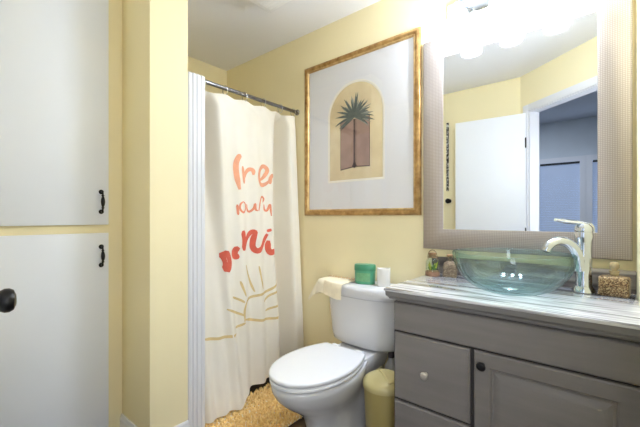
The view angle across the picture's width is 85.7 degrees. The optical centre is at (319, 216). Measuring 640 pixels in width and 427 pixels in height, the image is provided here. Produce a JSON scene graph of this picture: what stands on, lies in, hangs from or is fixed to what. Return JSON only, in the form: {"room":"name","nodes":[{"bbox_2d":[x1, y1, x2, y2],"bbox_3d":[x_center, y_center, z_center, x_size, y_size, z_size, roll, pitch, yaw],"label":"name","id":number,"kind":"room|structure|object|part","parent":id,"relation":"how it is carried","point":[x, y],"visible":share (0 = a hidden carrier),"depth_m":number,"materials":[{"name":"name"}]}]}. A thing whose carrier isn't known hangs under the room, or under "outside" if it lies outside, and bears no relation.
{"room":"bathroom","nodes":[
{"label":"bathroom","id":0,"kind":"room"},
{"bbox_2d":[0,288,16,312],"bbox_3d":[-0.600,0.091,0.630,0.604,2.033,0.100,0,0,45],"label":"door knob","id":1,"kind":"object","parent":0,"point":[8,298],"depth_m":0.81,"materials":[{"name":"black metal"}]},
{"bbox_2d":[120,0,121,415],"bbox_3d":[-1.318,-0.083,1.556,0.100,2.405,0.750,0,0,40],"label":"wall","id":2,"kind":"structure","parent":0,"point":[120,0],"depth_m":1.80,"materials":[{"name":"yellow paint"}]},
{"bbox_2d":[122,0,187,426],"bbox_3d":[-0.892,-0.083,1.812,0.423,2.405,0.189,0,0,40],"label":"wall partition","id":3,"kind":"structure","parent":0,"point":[154,32],"depth_m":1.68,"materials":[{"name":"yellow paint"}]},
{"bbox_2d":[120,413,136,426],"bbox_3d":[-0.912,1.074,1.696,0.332,0.092,0.014,0,0,40],"label":"baseboard","id":4,"kind":"structure","parent":3,"relation":"attached to","point":[124,421],"depth_m":1.76,"materials":[{"name":"white paint"}]},
{"bbox_2d":[174,420,188,426],"bbox_3d":[-0.729,1.074,1.666,0.014,0.092,0.204,0,0,40],"label":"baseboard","id":5,"kind":"structure","parent":3,"relation":"attached to","point":[186,423],"depth_m":1.72,"materials":[{"name":"white paint"}]},
{"bbox_2d":[188,72,204,426],"bbox_3d":[-0.688,0.192,1.827,0.147,1.857,0.096,0,0,40],"label":"trim","id":6,"kind":"structure","parent":3,"relation":"attached to","point":[196,82],"depth_m":1.78,"materials":[{"name":"white paint"}]},
{"bbox_2d":[188,56,226,93],"bbox_3d":[-1.148,-0.083,2.739,0.120,2.405,0.880,0,0,40],"label":"wall","id":7,"kind":"structure","parent":0,"point":[211,73],"depth_m":2.90,"materials":[{"name":"yellow paint"}]},
{"bbox_2d":[248,377,305,426],"bbox_3d":[-0.640,1.160,0.015,4.800,0.080,4.800,0,0,40],"label":"floor","id":8,"kind":"structure","parent":0,"point":[301,422],"depth_m":1.93,"materials":[{"name":"brown wood"}]},
{"bbox_2d":[0,0,119,426],"bbox_3d":[-1.221,-0.082,1.542,0.067,2.403,0.616,0,0,40],"label":"linen cabinet","id":9,"kind":"object","parent":8,"relation":"on","point":[60,59],"visible":1,"depth_m":1.58,"materials":[{"name":"white paint"}]},
{"bbox_3d":[-1.243,0.570,1.533,0.020,0.981,0.541,0,0,40],"label":"door","id":10,"kind":"part","parent":9,"relation":"part of","materials":[{"name":"white paint"}]},
{"bbox_3d":[-1.243,-0.594,1.533,0.020,1.263,0.541,0,0,40],"label":"door","id":11,"kind":"part","parent":9,"relation":"part of","materials":[{"name":"white paint"}]},
{"bbox_3d":[-1.070,0.192,1.697,0.035,0.113,0.023,0,0,40],"label":"handle","id":12,"kind":"part","parent":9,"relation":"part of","materials":[{"name":"black metal"}]},
{"bbox_3d":[-1.070,-0.075,1.697,0.035,0.121,0.023,0,0,40],"label":"handle","id":13,"kind":"part","parent":9,"relation":"part of","materials":[{"name":"black metal"}]},
{"bbox_2d":[205,383,302,426],"bbox_3d":[-0.339,1.102,1.954,0.444,0.036,0.705,0,0,40],"label":"bath mat","id":14,"kind":"object","parent":8,"relation":"on","point":[261,408],"visible":0.59,"depth_m":1.91,"materials":[{"name":"beige fabric"}]},
{"bbox_2d":[269,276,394,426],"bbox_3d":[0.066,0.751,1.768,0.562,0.738,0.782,0,0,40],"label":"toilet","id":15,"kind":"object","parent":8,"relation":"on","point":[322,383],"visible":0.88,"depth_m":1.72,"materials":[{"name":"ceramic"}]},
{"bbox_3d":[-0.025,0.733,1.659,0.360,0.023,0.490,0,0,40],"label":"seat","id":16,"kind":"part","parent":15,"relation":"part of","materials":[{"name":"plastic"}]},
{"bbox_3d":[-0.025,0.707,1.658,0.364,0.027,0.497,0,0,40],"label":"lid","id":17,"kind":"part","parent":15,"relation":"part of","materials":[{"name":"plastic"}]},
{"bbox_2d":[308,275,354,300],"bbox_3d":[0.064,0.444,2.078,0.293,0.153,0.189,0,0,40],"label":"washcloth","id":18,"kind":"object","parent":15,"relation":"on","point":[331,286],"visible":1,"depth_m":2.04,"materials":[{"name":"beige fabric"}]},
{"bbox_3d":[0.249,0.590,1.984,0.524,0.284,0.210,0,0,40],"label":"tank","id":19,"kind":"part","parent":15,"relation":"part of","materials":[{"name":"ceramic"}]},
{"bbox_2d":[354,263,375,284],"bbox_3d":[0.259,0.326,1.986,0.123,0.111,0.087,0,0,40],"label":"box","id":20,"kind":"object","parent":15,"relation":"on","point":[364,272],"visible":1,"depth_m":1.95,"materials":[{"name":"green plastic"}]},
{"bbox_3d":[0.259,0.288,1.986,0.123,0.035,0.087,0,0,40],"label":"lid","id":21,"kind":"part","parent":20,"relation":"part of","materials":[{"name":"green plastic"}]},
{"bbox_3d":[0.244,0.415,1.979,0.560,0.066,0.224,0,0,40],"label":"tank lid","id":22,"kind":"part","parent":15,"relation":"part of","materials":[{"name":"ceramic"}]},
{"bbox_2d":[377,267,389,286],"bbox_3d":[0.352,0.331,1.910,0.074,0.102,0.074,0,0,40],"label":"tumbler","id":23,"kind":"object","parent":15,"relation":"on","point":[383,274],"visible":0.95,"depth_m":1.88,"materials":[{"name":"white ceramic"}]},
{"bbox_2d":[363,369,393,426],"bbox_3d":[0.313,0.938,1.683,0.209,0.361,0.209,0,0,40],"label":"waste bin","id":24,"kind":"object","parent":8,"relation":"on","point":[378,384],"visible":0.67,"depth_m":1.61,"materials":[{"name":"beige plastic"}]},
{"bbox_3d":[0.313,0.792,1.683,0.209,0.060,0.209,0,0,40],"label":"lid","id":25,"kind":"part","parent":24,"relation":"part of","materials":[{"name":"beige plastic"}]},
{"bbox_2d":[385,352,393,370],"bbox_3d":[0.394,0.926,1.908,0.077,0.385,0.077,0,0,40],"label":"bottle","id":26,"kind":"object","parent":8,"relation":"on","point":[389,364],"visible":0.15,"depth_m":1.89,"materials":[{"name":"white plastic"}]},
{"bbox_2d":[394,299,639,426],"bbox_3d":[0.748,0.730,1.370,0.772,0.780,0.529,0,0,40],"label":"vanity cabinet","id":27,"kind":"object","parent":8,"relation":"on","point":[453,368],"visible":0.95,"depth_m":1.17,"materials":[{"name":"grey wood"}]},
{"bbox_3d":[0.404,0.613,1.333,0.031,0.031,0.030,0,0,40],"label":"knob","id":28,"kind":"part","parent":27,"relation":"part of","materials":[{"name":"silver metal"}]},
{"bbox_3d":[0.428,0.883,1.344,0.300,0.253,0.018,0,0,40],"label":"drawer","id":29,"kind":"part","parent":27,"relation":"part of","materials":[{"name":"grey wood"}]},
{"bbox_3d":[0.428,0.612,1.344,0.300,0.272,0.018,0,0,40],"label":"drawer","id":30,"kind":"part","parent":27,"relation":"part of","materials":[{"name":"grey wood"}]},
{"bbox_3d":[0.562,0.520,1.202,0.031,0.031,0.028,0,0,40],"label":"knob","id":31,"kind":"part","parent":27,"relation":"part of","materials":[{"name":"black metal"}]},
{"bbox_2d":[384,256,639,340],"bbox_3d":[0.739,0.273,1.381,0.801,0.132,0.527,0,0,40],"label":"countertop","id":32,"kind":"structure","parent":27,"relation":"on","point":[562,307],"depth_m":1.31,"materials":[{"name":"white stone"}]},
{"bbox_2d":[425,250,439,276],"bbox_3d":[0.564,0.229,1.730,0.070,0.131,0.070,0,0,40],"label":"jar","id":33,"kind":"object","parent":32,"relation":"on","point":[432,272],"visible":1,"depth_m":1.71,"materials":[{"name":"clear glass"}]},
{"bbox_2d":[442,254,456,277],"bbox_3d":[0.640,0.238,1.701,0.066,0.112,0.046,0,0,26],"label":"decorative bottle","id":34,"kind":"object","parent":32,"relation":"on","point":[449,268],"visible":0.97,"depth_m":1.69,"materials":[{"name":"brown glass"}]},
{"bbox_3d":[0.743,0.324,1.381,0.795,0.032,0.519,0,0,40],"label":"edge moulding","id":35,"kind":"part","parent":32,"relation":"part of","materials":[{"name":"grey wood"}]},
{"bbox_2d":[452,252,576,295],"bbox_3d":[0.746,0.216,1.352,0.424,0.155,0.424,0,0,40],"label":"vessel sink","id":36,"kind":"object","parent":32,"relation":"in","point":[504,287],"visible":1,"depth_m":1.34,"materials":[{"name":"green glass"}]},
{"bbox_2d":[541,218,595,293],"bbox_3d":[0.974,0.150,1.365,0.212,0.290,0.078,0,0,3],"label":"faucet","id":37,"kind":"object","parent":32,"relation":"on","point":[581,249],"visible":1,"depth_m":1.34,"materials":[{"name":"silver metal"}]},
{"bbox_3d":[0.959,0.145,1.355,0.185,0.138,0.046,0,0,-5],"label":"spout","id":38,"kind":"part","parent":37,"relation":"part of","materials":[{"name":"silver metal"}]},
{"bbox_3d":[0.998,0.023,1.370,0.119,0.037,0.033,0,0,11],"label":"lever","id":39,"kind":"part","parent":37,"relation":"part of","materials":[{"name":"silver metal"}]},
{"bbox_2d":[598,262,630,298],"bbox_3d":[1.103,0.231,1.293,0.064,0.127,0.088,0,0,-42],"label":"bottle","id":40,"kind":"object","parent":32,"relation":"on","point":[612,284],"visible":1,"depth_m":1.28,"materials":[{"name":"brown glass"}]},
{"bbox_3d":[0.605,0.411,1.196,0.763,0.116,0.018,0,0,40],"label":"false drawer","id":41,"kind":"part","parent":27,"relation":"part of","materials":[{"name":"grey wood"}]},
{"bbox_3d":[0.725,0.743,1.096,0.446,0.534,0.018,0,0,40],"label":"door","id":42,"kind":"part","parent":27,"relation":"part of","materials":[{"name":"grey wood"}]},
{"bbox_2d":[188,0,380,70],"bbox_3d":[-0.341,-1.335,1.500,2.950,0.100,2.040,0,0,40],"label":"ceiling","id":43,"kind":"structure","parent":0,"point":[226,35],"depth_m":2.30,"materials":[{"name":"paint"}]},
{"bbox_2d":[249,0,290,12],"bbox_3d":[-0.315,-1.254,1.908,0.285,0.061,0.289,0,0,40],"label":"exhaust fan","id":44,"kind":"object","parent":43,"relation":"attached to","point":[268,5],"visible":1,"depth_m":1.98,"materials":[{"name":"white plastic"}]},
{"bbox_2d":[257,0,286,9],"bbox_3d":[-0.292,-1.224,1.908,0.170,0.001,0.198,0,0,40],"label":"grille","id":45,"kind":"object","parent":44,"relation":"attached to","point":[266,4],"depth_m":1.98,"materials":[{"name":"white plastic"}]},
{"bbox_2d":[227,0,636,368],"bbox_3d":[0.238,-0.083,2.228,2.900,2.405,0.120,0,0,40],"label":"wall","id":46,"kind":"structure","parent":0,"point":[332,245],"depth_m":2.17,"materials":[{"name":"yellow paint"}]},
{"bbox_2d":[206,80,298,114],"bbox_3d":[-0.417,-0.752,2.182,0.042,0.042,0.791,0,0,40],"label":"shower rod","id":47,"kind":"object","parent":46,"relation":"attached to","point":[210,83],"visible":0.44,"depth_m":2.15,"materials":[{"name":"metal"}]},
{"bbox_2d":[304,26,421,215],"bbox_3d":[0.220,-0.523,2.149,0.854,1.026,0.024,0,0,40],"label":"framed print","id":48,"kind":"object","parent":46,"relation":"attached to","point":[363,155],"visible":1,"depth_m":2.10,"materials":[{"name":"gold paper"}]},
{"bbox_2d":[447,0,554,33],"bbox_3d":[0.820,-0.970,1.553,0.540,0.230,0.164,0,0,40],"label":"vanity light","id":49,"kind":"object","parent":46,"relation":"attached to","point":[461,9],"visible":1,"depth_m":1.64,"materials":[{"name":"silver metal"}]},
{"bbox_2d":[451,1,464,14],"bbox_3d":[0.658,-1.002,1.647,0.062,0.037,0.062,0,0,40],"label":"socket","id":50,"kind":"object","parent":49,"relation":"attached to","point":[458,6],"depth_m":1.63,"materials":[{"name":"metal"}]},
{"bbox_3d":[0.658,-0.928,1.647,0.054,0.103,0.054,0,0,40],"label":"bulb","id":51,"kind":"part","parent":49,"relation":"part of","materials":[{"name":"white glass"}]},
{"bbox_3d":[0.800,-0.928,1.529,0.054,0.103,0.054,0,0,40],"label":"bulb","id":52,"kind":"part","parent":49,"relation":"part of","materials":[{"name":"white glass"}]},
{"bbox_2d":[423,0,632,260],"bbox_3d":[0.880,-0.384,1.593,0.836,1.103,0.026,0,0,40],"label":"vanity mirror","id":53,"kind":"object","parent":46,"relation":"attached to","point":[528,113],"visible":1,"depth_m":1.54,"materials":[{"name":"grey mirror"}]},
{"bbox_2d":[443,12,597,232],"bbox_3d":[0.885,-0.384,1.600,0.626,0.893,0.008,0,0,40],"label":"mirror glass","id":54,"kind":"object","parent":53,"relation":"attached to","point":[520,108],"depth_m":1.56,"materials":[{"name":"silver mirror"}]},
{"bbox_2d":[432,256,636,293],"bbox_3d":[0.903,0.251,1.577,0.801,0.088,0.017,0,0,40],"label":"backsplash","id":55,"kind":"structure","parent":46,"relation":"attached to","point":[546,274],"depth_m":1.55,"materials":[{"name":"stone"}]},
{"bbox_2d":[637,0,639,303],"bbox_3d":[0.858,-0.083,0.820,0.100,2.405,1.240,0,0,40],"label":"wall","id":56,"kind":"structure","parent":0,"point":[638,1],"depth_m":1.24,"materials":[{"name":"yellow paint"}]},
{"bbox_3d":[-0.464,-0.740,2.126,0.042,0.062,0.012,0,0,40],"label":"curtain ring","id":57,"kind":"object","parent":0,"visible":0},
{"bbox_2d":[205,91,303,422],"bbox_3d":[-0.445,0.189,2.182,0.307,1.810,0.815,0,0,40],"label":"shower curtain","id":58,"kind":"object","parent":57,"relation":"hanging from","point":[254,309],"visible":0.91,"depth_m":2.11,"materials":[{"name":"beige fabric"}]},
{"bbox_2d":[205,265,278,340],"bbox_3d":[-0.432,0.490,2.106,0.105,0.404,0.610,0,0,31],"label":"print","id":59,"kind":"object","parent":58,"relation":"attached to","point":[240,300],"depth_m":2.05}
]}

